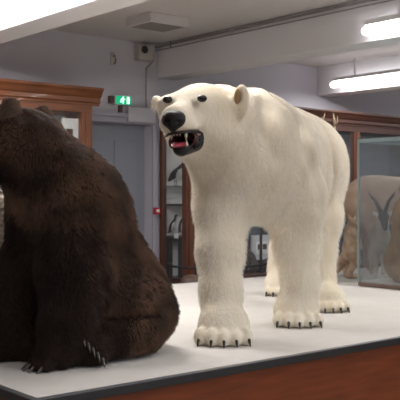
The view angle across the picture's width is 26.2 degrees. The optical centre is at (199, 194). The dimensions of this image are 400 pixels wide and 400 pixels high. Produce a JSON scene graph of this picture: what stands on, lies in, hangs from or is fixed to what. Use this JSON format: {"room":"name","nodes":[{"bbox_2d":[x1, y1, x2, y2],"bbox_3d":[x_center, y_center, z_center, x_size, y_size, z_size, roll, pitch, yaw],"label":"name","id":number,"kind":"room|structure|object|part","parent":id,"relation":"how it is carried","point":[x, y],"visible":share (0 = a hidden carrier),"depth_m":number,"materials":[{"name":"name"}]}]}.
{"room":"museum","nodes":[
{"label":"museum","id":0,"kind":"room"},
{"bbox_2d":[0,30,399,261],"bbox_3d":[-0.797,-0.050,9.363,15.600,3.220,0.200,0,0,-40],"label":"wall","id":1,"kind":"structure","parent":0,"point":[48,56],"depth_m":9.32,"materials":[{"name":"paint"}]},
{"bbox_2d":[110,52,115,64],"bbox_3d":[-0.906,-1.445,9.097,0.060,0.130,0.068,0,0,-40],"label":"wall hook","id":2,"kind":"object","parent":1,"relation":"attached to","point":[112,55],"visible":1,"depth_m":9.10,"materials":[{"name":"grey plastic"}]},
{"bbox_2d":[92,122,143,237],"bbox_3d":[-0.959,0.395,9.246,0.920,2.330,0.110,0,0,-40],"label":"door","id":3,"kind":"structure","parent":1,"relation":"in","point":[122,145],"depth_m":9.40,"materials":[{"name":"paint"}]},
{"bbox_3d":[-0.965,0.360,9.253,0.720,1.900,0.012,0,0,-40],"label":"panel","id":4,"kind":"part","parent":3,"relation":"part of","materials":[{"name":"paint"}]},
{"bbox_2d":[108,95,130,112],"bbox_3d":[-0.849,-0.968,9.133,0.255,0.175,0.086,0,0,-40],"label":"exit sign","id":5,"kind":"object","parent":1,"relation":"attached to","point":[119,100],"visible":1,"depth_m":9.10,"materials":[{"name":"green plastic"}]},
{"bbox_2d":[92,111,156,255],"bbox_3d":[-0.881,0.345,9.113,1.090,2.430,0.075,0,0,-40],"label":"trim","id":6,"kind":"structure","parent":1,"relation":"attached to","point":[100,116],"depth_m":9.43,"materials":[{"name":"grey paint"}]},
{"bbox_2d":[127,107,155,122],"bbox_3d":[-0.630,-0.863,9.296,0.370,0.155,0.044,0,0,-40],"label":"trim","id":7,"kind":"structure","parent":1,"relation":"attached to","point":[143,115],"depth_m":9.27,"materials":[{"name":"paint"}]},
{"bbox_2d":[134,44,153,61],"bbox_3d":[-0.604,-1.540,9.320,0.200,0.170,0.112,0,0,-40],"label":"wall speaker","id":8,"kind":"object","parent":1,"relation":"attached to","point":[142,52],"visible":1,"depth_m":9.27,"materials":[{"name":"grey plastic"}]},
{"bbox_2d":[146,58,154,106],"bbox_3d":[-0.546,-1.268,9.409,0.102,0.616,0.021,0,0,-17],"label":"cable","id":9,"kind":"object","parent":1,"relation":"attached to","point":[154,58],"visible":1,"depth_m":9.39,"materials":[{"name":"grey plastic"}]},
{"bbox_2d":[153,207,159,213],"bbox_3d":[-0.474,0.175,9.429,0.072,0.076,0.053,0,0,-40],"label":"button","id":10,"kind":"object","parent":1,"relation":"attached to","point":[156,210],"visible":1,"depth_m":9.41,"materials":[{"name":"red plastic"}]},
{"bbox_2d":[49,0,399,66],"bbox_3d":[2.538,-1.735,5.380,15.600,0.150,10.590,0,0,-40],"label":"ceiling","id":11,"kind":"structure","parent":0,"point":[205,16],"depth_m":8.09,"materials":[{"name":"paint"}]},
{"bbox_2d":[0,0,148,43],"bbox_3d":[0.905,-1.475,4.012,0.280,0.370,10.190,0,0,-40],"label":"ceiling beam","id":12,"kind":"structure","parent":11,"relation":"attached to","point":[36,16],"depth_m":6.31,"materials":[{"name":"paint"}]},
{"bbox_2d":[126,11,188,32],"bbox_3d":[-0.398,-1.615,8.053,0.450,0.090,0.380,0,0,-40],"label":"ceiling vent","id":13,"kind":"object","parent":11,"relation":"in","point":[149,21],"visible":1,"depth_m":7.96,"materials":[{"name":"metal"}]},
{"bbox_3d":[-0.398,-1.576,8.053,0.450,0.012,0.380,0,0,-40],"label":"frame","id":14,"kind":"part","parent":13,"relation":"part of","materials":[{"name":"paint"}]},
{"bbox_2d":[132,22,183,31],"bbox_3d":[-0.402,-1.576,8.058,0.400,0.010,0.322,0,0,-40],"label":"grille","id":15,"kind":"object","parent":13,"relation":"attached to","point":[149,26],"depth_m":8.02,"materials":[{"name":"grey metal"}]},
{"bbox_2d":[155,0,393,50],"bbox_3d":[1.619,-1.619,6.945,0.024,0.081,6.570,0,0,-40],"label":"conduit","id":16,"kind":"object","parent":11,"relation":"attached to","point":[363,1],"visible":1,"depth_m":8.04,"materials":[{"name":"grey metal"}]},
{"bbox_2d":[157,0,399,79],"bbox_3d":[2.903,-1.475,5.685,0.280,0.370,10.190,0,0,-40],"label":"ceiling beam","id":17,"kind":"structure","parent":11,"relation":"attached to","point":[340,32],"depth_m":8.07,"materials":[{"name":"paint"}]},
{"bbox_2d":[317,55,399,96],"bbox_3d":[4.892,-1.475,7.351,0.280,0.370,10.190,0,0,-40],"label":"ceiling beam","id":18,"kind":"structure","parent":11,"relation":"attached to","point":[325,74],"depth_m":10.70,"materials":[{"name":"paint"}]},
{"bbox_2d":[330,59,399,87],"bbox_3d":[2.862,-1.498,9.309,0.077,0.324,3.800,0,0,-40],"label":"fluorescent light","id":19,"kind":"object","parent":11,"relation":"hanging from","point":[394,74],"visible":1,"depth_m":10.32,"materials":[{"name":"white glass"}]},
{"bbox_2d":[361,0,399,35],"bbox_3d":[2.552,-1.491,5.737,0.077,0.339,3.720,0,0,-40],"label":"fluorescent light","id":20,"kind":"object","parent":11,"relation":"hanging from","point":[389,23],"visible":1,"depth_m":6.97,"materials":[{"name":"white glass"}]},
{"bbox_3d":[2.410,1.620,5.533,15.600,0.120,10.990,0,0,-40],"label":"floor","id":21,"kind":"structure","parent":0,"visible":0},
{"bbox_2d":[0,78,103,147],"bbox_3d":[-2.391,0.260,7.517,3.325,2.600,0.576,0,0,-40],"label":"wooden display cabinet","id":22,"kind":"object","parent":21,"relation":"on","point":[71,105],"visible":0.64,"depth_m":8.17,"materials":[{"name":"brown wood"}]},
{"bbox_3d":[-2.391,-0.955,7.517,3.325,0.170,0.576,0,0,-40],"label":"cornice","id":23,"kind":"part","parent":22,"relation":"part of","materials":[{"name":"brown wood"}]},
{"bbox_3d":[-2.569,0.050,7.730,3.145,1.700,0.020,0,0,-40],"label":"panel","id":24,"kind":"part","parent":22,"relation":"part of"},
{"bbox_3d":[-1.226,0.050,8.583,0.030,1.700,0.395,0,0,-40],"label":"panel","id":25,"kind":"part","parent":22,"relation":"part of","materials":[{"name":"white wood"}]},
{"bbox_3d":[-1.114,0.050,8.363,0.120,1.700,0.086,0,0,-40],"label":"post","id":26,"kind":"part","parent":22,"relation":"part of","materials":[{"name":"brown wood"}]},
{"bbox_2d":[167,262,172,283],"bbox_3d":[-0.294,1.104,8.362,0.280,0.912,0.280,0,0,-40],"label":"barrier post","id":27,"kind":"object","parent":21,"relation":"on","point":[169,264],"visible":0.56,"depth_m":8.34,"materials":[{"name":"black metal"}]},
{"bbox_2d":[163,263,266,268],"bbox_3d":[0.249,0.722,8.817,1.771,0.086,0.379,0,0,-25],"label":"rope","id":28,"kind":"object","parent":27,"relation":"hanging from","point":[262,264],"visible":0.3,"depth_m":8.54,"materials":[{"name":"black fabric"}]},
{"bbox_2d":[181,274,197,282],"bbox_3d":[-0.081,1.157,8.149,0.226,0.808,0.225,0,0,-18],"label":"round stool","id":29,"kind":"object","parent":21,"relation":"on","point":[191,277],"visible":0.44,"depth_m":8.08,"materials":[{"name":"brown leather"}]},
{"bbox_2d":[0,266,399,399],"bbox_3d":[1.405,1.158,6.785,7.755,0.804,2.980,0,0,-40],"label":"display platform","id":30,"kind":"object","parent":21,"relation":"on","point":[354,355],"visible":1,"depth_m":4.20,"materials":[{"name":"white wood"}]},
{"bbox_2d":[0,190,4,247],"bbox_3d":[-1.238,0.285,4.942,0.388,0.949,1.337,0,0,-28],"label":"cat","id":31,"kind":"object","parent":30,"relation":"on","point":[2,209],"visible":0.06,"depth_m":4.41},
{"bbox_2d":[0,96,180,373],"bbox_3d":[-0.625,0.160,4.094,1.054,1.198,0.873,0,0,-27],"label":"bear","id":32,"kind":"object","parent":30,"relation":"on","point":[80,284],"visible":1,"depth_m":3.88},
{"bbox_3d":[1.405,0.777,6.785,7.735,0.034,2.960,0,0,-40],"label":"edge trim","id":33,"kind":"part","parent":30,"relation":"part of","materials":[{"name":"metal"}]},
{"bbox_2d":[150,83,350,347],"bbox_3d":[0.451,0.076,5.301,0.822,1.366,2.906,0,0,19],"label":"bear","id":34,"kind":"object","parent":30,"relation":"on","point":[252,157],"visible":1,"depth_m":4.59},
{"bbox_2d":[321,113,337,265],"bbox_3d":[1.085,0.026,7.683,0.327,1.463,0.950,0,0,0],"label":"deer","id":35,"kind":"object","parent":30,"relation":"on","point":[335,122],"visible":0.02,"depth_m":7.41},
{"bbox_2d":[336,214,362,277],"bbox_3d":[1.345,0.467,7.906,0.275,0.584,0.271,0,0,0],"label":"wallaby","id":36,"kind":"object","parent":30,"relation":"on","point":[349,256],"visible":0.95,"depth_m":7.84,"materials":[{"name":"beige fur"}]},
{"bbox_2d":[343,175,399,270],"bbox_3d":[2.083,0.279,8.723,1.356,0.960,0.567,0,0,0],"label":"stocky mammal","id":37,"kind":"object","parent":30,"relation":"on","point":[358,201],"visible":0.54,"depth_m":8.52,"materials":[{"name":"beige fur"}]},
{"bbox_2d":[358,138,399,289],"bbox_3d":[2.373,0.145,7.089,1.508,1.222,1.504,0,0,-40],"label":"glass case","id":38,"kind":"object","parent":30,"relation":"on","point":[388,283],"visible":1,"depth_m":7.09,"materials":[{"name":"clear glass"}]},
{"bbox_3d":[2.374,0.741,7.087,1.500,0.030,1.500,0,0,-40],"label":"rail","id":39,"kind":"part","parent":38,"relation":"part of","materials":[{"name":"brown wood"}]},
{"bbox_3d":[2.374,-0.458,7.087,1.500,0.008,1.500,0,0,-40],"label":"pane","id":40,"kind":"part","parent":38,"relation":"part of","materials":[{"name":"clear glass"}]},
{"bbox_2d":[383,185,399,282],"bbox_3d":[1.807,0.295,7.114,0.542,0.837,0.495,0,0,0],"label":"bear cub","id":41,"kind":"object","parent":38,"relation":"in","point":[391,259],"visible":1,"depth_m":7.06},
{"bbox_2d":[365,191,394,278],"bbox_3d":[1.649,0.362,7.873,0.241,0.789,0.712,0,0,8],"label":"antelope","id":42,"kind":"object","parent":30,"relation":"on","point":[377,239],"visible":0.91,"depth_m":7.73,"materials":[{"name":"fur"}]},
{"bbox_2d":[159,106,399,283],"bbox_3d":[1.889,0.260,11.101,5.790,2.600,0.576,0,0,-40],"label":"display cabinet","id":43,"kind":"object","parent":21,"relation":"on","point":[372,158],"depth_m":10.46,"materials":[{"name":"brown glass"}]},
{"bbox_3d":[-0.408,0.050,9.490,0.060,1.700,0.054,0,0,-40],"label":"post","id":44,"kind":"part","parent":43,"relation":"part of","materials":[{"name":"brown wood"}]},
{"bbox_2d":[165,204,181,205],"bbox_3d":[-0.094,0.108,9.521,0.500,0.020,0.360,0,0,-40],"label":"shelf","id":45,"kind":"object","parent":43,"relation":"attached to","point":[165,204],"depth_m":9.36,"materials":[{"name":"grey glass"}]},
{"bbox_2d":[168,163,181,185],"bbox_3d":[-0.253,-0.260,9.505,0.356,0.321,0.079,0,0,29],"label":"seabird","id":46,"kind":"object","parent":43,"relation":"on","point":[176,172],"visible":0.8,"depth_m":9.48,"materials":[{"name":"grey"}]},
{"bbox_2d":[167,235,196,277],"bbox_3d":[-0.198,0.674,9.473,0.240,0.452,0.290,0,0,-40],"label":"stand","id":47,"kind":"object","parent":43,"relation":"on","point":[170,238],"visible":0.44,"depth_m":9.42,"materials":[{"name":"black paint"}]},
{"bbox_3d":[-0.338,0.690,9.492,0.044,0.420,0.060,0,0,-40],"label":"leg","id":48,"kind":"part","parent":47,"relation":"part of","materials":[{"name":"black paint"}]},
{"bbox_2d":[168,215,177,235],"bbox_3d":[-0.296,0.332,9.476,0.058,0.234,0.182,0,0,-44],"label":"penguin","id":49,"kind":"object","parent":47,"relation":"on","point":[172,224],"visible":1,"depth_m":9.46,"materials":[{"name":"grey"}]},
{"bbox_2d":[178,219,181,235],"bbox_3d":[-0.190,0.327,9.496,0.130,0.243,0.060,0,0,34],"label":"penguin","id":50,"kind":"object","parent":47,"relation":"on","point":[180,222],"visible":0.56,"depth_m":9.49,"materials":[{"name":"grey"}]},
{"bbox_3d":[-0.203,0.690,9.332,0.044,0.420,0.060,0,0,-40],"label":"leg","id":51,"kind":"part","parent":47,"relation":"part of","materials":[{"name":"black paint"}]},
{"bbox_3d":[-0.121,0.050,9.194,0.120,1.700,0.086,0,0,-40],"label":"post","id":52,"kind":"part","parent":43,"relation":"part of","materials":[{"name":"brown wood"}]},
{"bbox_2d":[242,248,258,271],"bbox_3d":[0.554,0.742,10.158,0.339,0.315,0.222,0,0,-40],"label":"rock","id":53,"kind":"object","parent":43,"relation":"on","point":[251,257],"visible":0.44,"depth_m":10.07,"materials":[{"name":"grey stone"}]},
{"bbox_3d":[0.747,0.635,10.440,0.340,0.300,0.031,0,0,-40],"label":"picture panel","id":54,"kind":"part","parent":43,"relation":"part of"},
{"bbox_2d":[257,224,264,272],"bbox_3d":[0.709,0.590,10.010,0.100,0.620,0.100,0,0,-40],"label":"support rod","id":55,"kind":"object","parent":43,"relation":"on","point":[260,228],"visible":0.93,"depth_m":9.99,"materials":[{"name":"black paint"}]},
{"bbox_3d":[0.752,0.640,10.434,0.200,0.150,0.006,0,0,-40],"label":"frame","id":56,"kind":"part","parent":43,"relation":"part of","materials":[{"name":"black"}]},
{"bbox_2d":[262,258,267,270],"bbox_3d":[0.860,0.823,10.282,0.213,0.152,0.347,0,0,41],"label":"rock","id":57,"kind":"object","parent":43,"relation":"on","point":[264,267],"visible":0.16,"depth_m":10.16,"materials":[{"name":"grey stone"}]},
{"bbox_3d":[1.867,0.935,11.127,5.650,0.070,0.506,0,0,-40],"label":"sill rail","id":58,"kind":"part","parent":43,"relation":"part of","materials":[{"name":"brown wood"}]},
{"bbox_3d":[1.711,0.050,11.314,5.610,1.700,0.020,0,0,-40],"label":"panel","id":59,"kind":"part","parent":43,"relation":"part of","materials":[{"name":"clear glass"}]},
{"bbox_3d":[1.889,-0.955,11.101,5.790,0.170,0.576,0,0,-40],"label":"cornice","id":60,"kind":"part","parent":43,"relation":"part of","materials":[{"name":"brown wood"}]},
{"bbox_3d":[1.980,0.050,10.953,0.120,1.700,0.086,0,0,-40],"label":"post","id":61,"kind":"part","parent":43,"relation":"part of","materials":[{"name":"brown wood"}]}
]}

